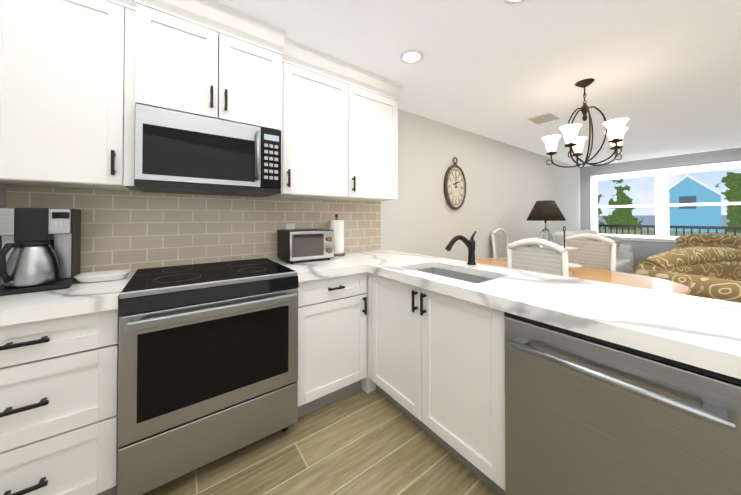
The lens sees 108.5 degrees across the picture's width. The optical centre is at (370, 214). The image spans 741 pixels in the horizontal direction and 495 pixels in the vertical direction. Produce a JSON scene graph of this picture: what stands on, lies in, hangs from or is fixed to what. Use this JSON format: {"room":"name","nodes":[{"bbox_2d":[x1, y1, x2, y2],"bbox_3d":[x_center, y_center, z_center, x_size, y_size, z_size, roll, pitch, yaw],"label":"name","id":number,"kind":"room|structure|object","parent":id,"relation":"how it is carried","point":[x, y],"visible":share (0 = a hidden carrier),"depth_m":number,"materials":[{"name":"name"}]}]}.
{"room":"dining room and kitchen","nodes":[
{"label":"dining room and kitchen","id":0,"kind":"room"},
{"bbox_2d":[0,183,6,284],"bbox_3d":[-0.501,0.023,-0.554,0.100,2.420,4.600,0,-1,-36],"label":"wall","id":1,"kind":"structure","parent":0,"point":[2,195],"depth_m":1.30,"materials":[{"name":"white paint"}]},
{"bbox_2d":[7,109,579,260],"bbox_3d":[1.523,0.071,3.836,8.550,2.420,0.100,0,-1,-36],"label":"wall","id":2,"kind":"structure","parent":0,"point":[508,186],"depth_m":3.62,"materials":[{"name":"white paint"}]},
{"bbox_2d":[0,0,135,190],"bbox_3d":[-1.486,-0.655,1.323,0.510,1.017,0.412,0,-1,-36],"label":"upper cabinet","id":3,"kind":"object","parent":2,"relation":"attached to","point":[67,93],"visible":0.98,"depth_m":1.23,"materials":[{"name":"white wood"}]},
{"bbox_2d":[6,185,380,272],"bbox_3d":[-0.856,0.103,2.026,2.370,0.482,0.010,0,-1,-36],"label":"tile backsplash","id":4,"kind":"structure","parent":2,"relation":"attached to","point":[132,230],"depth_m":1.75,"materials":[{"name":"beige tile"}]},
{"bbox_2d":[286,224,294,228],"bbox_3d":[-0.651,0.130,2.166,0.070,0.115,0.004,0,-1,-36],"label":"electrical outlet plate","id":5,"kind":"object","parent":4,"relation":"attached to","point":[290,226],"visible":0.42,"depth_m":2.17,"materials":[{"name":"white plastic"}]},
{"bbox_2d":[135,0,285,130],"bbox_3d":[-0.968,-0.853,1.661,0.720,0.614,0.482,0,-1,-36],"label":"upper cabinet","id":6,"kind":"object","parent":2,"relation":"attached to","point":[189,59],"visible":0.98,"depth_m":1.49,"materials":[{"name":"white wood"}]},
{"bbox_2d":[134,103,280,196],"bbox_3d":[-0.973,-0.340,1.661,0.712,0.405,0.464,0,-1,-36],"label":"microwave","id":7,"kind":"object","parent":6,"relation":"attached to","point":[176,152],"visible":1,"depth_m":1.48,"materials":[{"name":"grey metal"}]},
{"bbox_2d":[268,38,402,201],"bbox_3d":[-0.263,-0.645,2.217,1.073,1.017,0.412,0,-1,-36],"label":"upper cabinet","id":8,"kind":"object","parent":2,"relation":"attached to","point":[339,129],"visible":0.98,"depth_m":2.05,"materials":[{"name":"white wood"}]},
{"bbox_2d":[444,157,465,209],"bbox_3d":[1.094,-0.404,3.436,0.420,0.681,0.047,0,-1,-36],"label":"wall clock","id":9,"kind":"object","parent":2,"relation":"attached to","point":[454,186],"visible":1,"depth_m":3.42,"materials":[{"name":"brown wood"}]},
{"bbox_2d":[142,388,497,494],"bbox_3d":[2.910,1.310,1.926,8.550,0.100,4.800,0,-1,-36],"label":"floor","id":10,"kind":"structure","parent":0,"point":[361,441],"depth_m":1.35,"materials":[{"name":"brown wood"}]},
{"bbox_2d":[0,305,119,494],"bbox_3d":[-1.427,0.815,1.208,0.489,0.874,0.644,0,-1,-36],"label":"drawers","id":11,"kind":"object","parent":10,"relation":"on","point":[59,377],"visible":0.9,"depth_m":1.03,"materials":[{"name":"white wood"}]},
{"bbox_2d":[0,271,135,325],"bbox_3d":[-1.427,0.363,1.213,0.491,0.053,0.642,0,-1,-36],"label":"countertop","id":12,"kind":"structure","parent":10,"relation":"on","point":[88,297],"depth_m":1.05,"materials":[{"name":"stone"}]},
{"bbox_2d":[0,208,80,295],"bbox_3d":[-1.541,0.153,1.236,0.236,0.366,0.279,1,-1,-40],"label":"coffee maker","id":13,"kind":"object","parent":12,"relation":"on","point":[40,250],"visible":0.98,"depth_m":1.18,"materials":[{"name":"black plastic"}]},
{"bbox_2d":[74,269,131,282],"bbox_3d":[-1.379,0.320,1.383,0.206,0.036,0.144,0,-1,-30],"label":"tray","id":14,"kind":"object","parent":12,"relation":"on","point":[99,276],"visible":0.98,"depth_m":1.36,"materials":[{"name":"white ceramic"}]},
{"bbox_2d":[117,258,298,494],"bbox_3d":[-0.891,0.791,1.538,0.754,0.930,0.728,0,-1,-36],"label":"range","id":15,"kind":"object","parent":10,"relation":"on","point":[208,362],"visible":1,"depth_m":1.25,"materials":[{"name":"grey metal"}]},
{"bbox_2d":[270,256,367,281],"bbox_3d":[-0.412,0.371,1.945,0.485,0.053,0.657,0,-1,-36],"label":"countertop","id":16,"kind":"structure","parent":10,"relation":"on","point":[307,270],"depth_m":1.77,"materials":[{"name":"stone"}]},
{"bbox_2d":[277,229,333,263],"bbox_3d":[-0.491,0.230,2.040,0.350,0.229,0.300,0,-1,-36],"label":"toaster oven","id":17,"kind":"object","parent":16,"relation":"on","point":[294,245],"visible":1,"depth_m":1.93,"materials":[{"name":"silver metal"}]},
{"bbox_2d":[329,214,344,255],"bbox_3d":[-0.291,0.171,2.292,0.150,0.354,0.150,0,-1,-36],"label":"paper towel holder","id":18,"kind":"object","parent":16,"relation":"on","point":[337,226],"visible":0.81,"depth_m":2.24,"materials":[{"name":"white paper"}]},
{"bbox_2d":[297,272,366,416],"bbox_3d":[-0.402,0.823,1.957,0.519,0.874,0.644,0,-1,-36],"label":"base cabinet","id":19,"kind":"object","parent":10,"relation":"on","point":[332,338],"visible":0.69,"depth_m":1.73,"materials":[{"name":"white wood"}]},
{"bbox_2d":[361,273,375,393],"bbox_3d":[0.639,0.818,1.496,0.609,0.874,2.614,0,-1,-36],"label":"panel","id":20,"kind":"object","parent":10,"relation":"on","point":[368,385],"visible":0.04,"depth_m":1.89,"materials":[{"name":"white wood"}]},
{"bbox_2d":[344,249,407,260],"bbox_3d":[0.026,0.367,2.266,0.300,0.040,0.657,0,-1,-36],"label":"countertop","id":21,"kind":"structure","parent":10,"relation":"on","point":[379,254],"depth_m":2.33,"materials":[{"name":"stone"}]},
{"bbox_2d":[368,273,505,494],"bbox_3d":[0.491,0.820,1.650,0.626,0.874,0.974,0,-1,-36],"label":"base cabinet","id":22,"kind":"object","parent":10,"relation":"on","point":[436,366],"visible":0.67,"depth_m":1.35,"materials":[{"name":"white wood"}]},
{"bbox_2d":[491,228,507,258],"bbox_3d":[2.055,0.738,3.787,0.420,1.084,0.504,0,-1,-36],"label":"chair","id":23,"kind":"object","parent":10,"relation":"on","point":[499,243],"visible":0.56,"depth_m":3.94,"materials":[{"name":"white paint"}]},
{"bbox_2d":[507,238,568,276],"bbox_3d":[1.429,0.721,2.150,0.504,1.084,0.420,0,-1,-36],"label":"dining chair","id":24,"kind":"object","parent":10,"relation":"on","point":[553,260],"visible":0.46,"depth_m":2.00,"materials":[{"name":"white paint"}]},
{"bbox_2d":[340,249,740,378],"bbox_3d":[0.639,0.366,1.488,0.665,0.053,2.637,0,-1,-36],"label":"countertop","id":25,"kind":"structure","parent":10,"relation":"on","point":[701,332],"depth_m":0.98,"materials":[{"name":"stone"}]},
{"bbox_2d":[417,267,492,283],"bbox_3d":[0.490,0.482,1.627,0.346,0.200,0.576,0,-1,-36],"label":"sink basin","id":26,"kind":"object","parent":25,"relation":"in","point":[458,275],"visible":0.04,"depth_m":1.79,"materials":[{"name":"grey metal"}]},
{"bbox_2d":[445,231,476,264],"bbox_3d":[0.632,0.228,1.815,0.297,0.228,0.091,0,-1,-36],"label":"faucet","id":27,"kind":"object","parent":25,"relation":"on","point":[470,244],"visible":1,"depth_m":1.82,"materials":[{"name":"black metal"}]},
{"bbox_2d":[466,258,690,294],"bbox_3d":[1.635,0.885,2.411,0.900,0.760,1.620,0,-1,-36],"label":"dining table","id":28,"kind":"object","parent":10,"relation":"on","point":[622,278],"visible":0.12,"depth_m":2.10,"materials":[{"name":"brown wood"}]},
{"bbox_2d":[562,226,581,273],"bbox_3d":[1.702,0.303,2.342,0.250,0.403,0.250,0,-1,-36],"label":"tiered stand","id":29,"kind":"object","parent":28,"relation":"on","point":[572,265],"visible":0.44,"depth_m":2.33,"materials":[{"name":"white ceramic"}]},
{"bbox_2d":[531,229,633,273],"bbox_3d":[3.840,0.789,4.767,2.160,1.004,0.940,0,-1,-36],"label":"sofa","id":30,"kind":"object","parent":10,"relation":"on","point":[624,258],"visible":0.25,"depth_m":4.83,"materials":[{"name":"fabric"}]},
{"bbox_2d":[563,233,615,270],"bbox_3d":[1.956,0.724,2.486,0.504,1.084,0.420,0,-1,-36],"label":"dining chair","id":31,"kind":"object","parent":10,"relation":"on","point":[596,254],"visible":0.44,"depth_m":2.58,"materials":[{"name":"white paint"}]},
{"bbox_2d":[504,312,740,494],"bbox_3d":[0.930,0.816,0.992,0.654,0.868,0.592,0,-1,-36],"label":"dishwasher","id":32,"kind":"object","parent":10,"relation":"on","point":[586,415],"visible":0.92,"depth_m":0.81,"materials":[{"name":"grey metal"}]},
{"bbox_2d":[633,247,740,302],"bbox_3d":[3.912,0.819,2.714,2.070,0.900,0.940,0,-1,-16],"label":"sofa","id":33,"kind":"object","parent":10,"relation":"on","point":[711,272],"visible":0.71,"depth_m":2.81,"materials":[{"name":"fabric"}]},
{"bbox_2d":[667,233,740,250],"bbox_3d":[5.587,0.801,4.360,0.940,0.970,1.020,0,-1,-36],"label":"armchair","id":34,"kind":"object","parent":10,"relation":"on","point":[711,240],"visible":0.29,"depth_m":4.56,"materials":[{"name":"fabric"}]},
{"bbox_3d":[2.573,0.911,3.889,0.440,0.740,0.440,0,-1,-36],"label":"end table","id":35,"kind":"object","parent":10,"relation":"on","visible":0},
{"bbox_2d":[526,200,565,248],"bbox_3d":[2.541,0.170,3.874,0.490,0.741,0.490,0,-1,-36],"label":"table lamp","id":36,"kind":"object","parent":35,"relation":"on","point":[547,210],"visible":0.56,"depth_m":3.76,"materials":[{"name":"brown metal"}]},
{"bbox_2d":[124,0,740,166],"bbox_3d":[2.910,-1.210,1.953,8.550,0.100,4.800,0,-1,-36],"label":"ceiling","id":37,"kind":"structure","parent":0,"point":[665,75],"depth_m":2.01,"materials":[{"name":"white paint"}]},
{"bbox_2d":[400,49,423,63],"bbox_3d":[0.301,-1.153,1.953,0.170,0.012,0.170,0,-1,-36],"label":"recessed light","id":38,"kind":"object","parent":37,"relation":"in","point":[411,56],"visible":1,"depth_m":1.95,"materials":[{"name":"white"}]},
{"bbox_2d":[503,0,525,4],"bbox_3d":[0.779,-1.160,1.385,0.170,0.012,0.170,0,-1,-36],"label":"recessed light","id":39,"kind":"object","parent":37,"relation":"in","point":[511,2],"visible":1,"depth_m":1.45,"materials":[{"name":"white"}]},
{"bbox_2d":[527,112,559,123],"bbox_3d":[2.050,-1.138,3.170,0.300,0.016,0.240,0,-1,-36],"label":"ceiling vent","id":40,"kind":"object","parent":37,"relation":"in","point":[543,118],"visible":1,"depth_m":3.15,"materials":[{"name":"white metal"}]},
{"bbox_2d":[542,78,628,167],"bbox_3d":[1.853,-0.789,2.327,0.612,0.733,0.617,0,-1,-36],"label":"chandelier","id":41,"kind":"object","parent":37,"relation":"hanging from","point":[615,130],"visible":1,"depth_m":2.27,"materials":[{"name":"brown metal"}]},
{"bbox_2d":[580,147,740,270],"bbox_3d":[6.320,0.077,4.433,0.100,2.420,4.600,0,-1,-36],"label":"wall","id":42,"kind":"structure","parent":0,"point":[642,250],"depth_m":5.40,"materials":[{"name":"grey paint"}]},
{"bbox_2d":[590,161,740,242],"bbox_3d":[5.699,-0.184,5.220,0.118,1.430,2.250,0,-1,-36],"label":"window","id":43,"kind":"structure","parent":42,"relation":"in","point":[661,205],"depth_m":5.23,"materials":[{"name":"white plastic"}]},
{"label":"outside","id":44,"kind":"structure","parent":0,"visible":0},
{"bbox_2d":[598,168,740,236],"bbox_3d":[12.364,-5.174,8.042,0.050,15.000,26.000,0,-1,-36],"label":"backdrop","id":45,"kind":"structure","parent":44,"point":[717,186],"depth_m":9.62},
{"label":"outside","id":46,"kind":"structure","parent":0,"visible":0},
{"bbox_2d":[598,224,740,235],"bbox_3d":[7.172,0.768,5.420,0.050,1.060,8.000,0,-1,-36],"label":"railing","id":47,"kind":"object","parent":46,"point":[683,227],"visible":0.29,"depth_m":5.93,"materials":[{"name":"black metal"}]}
]}

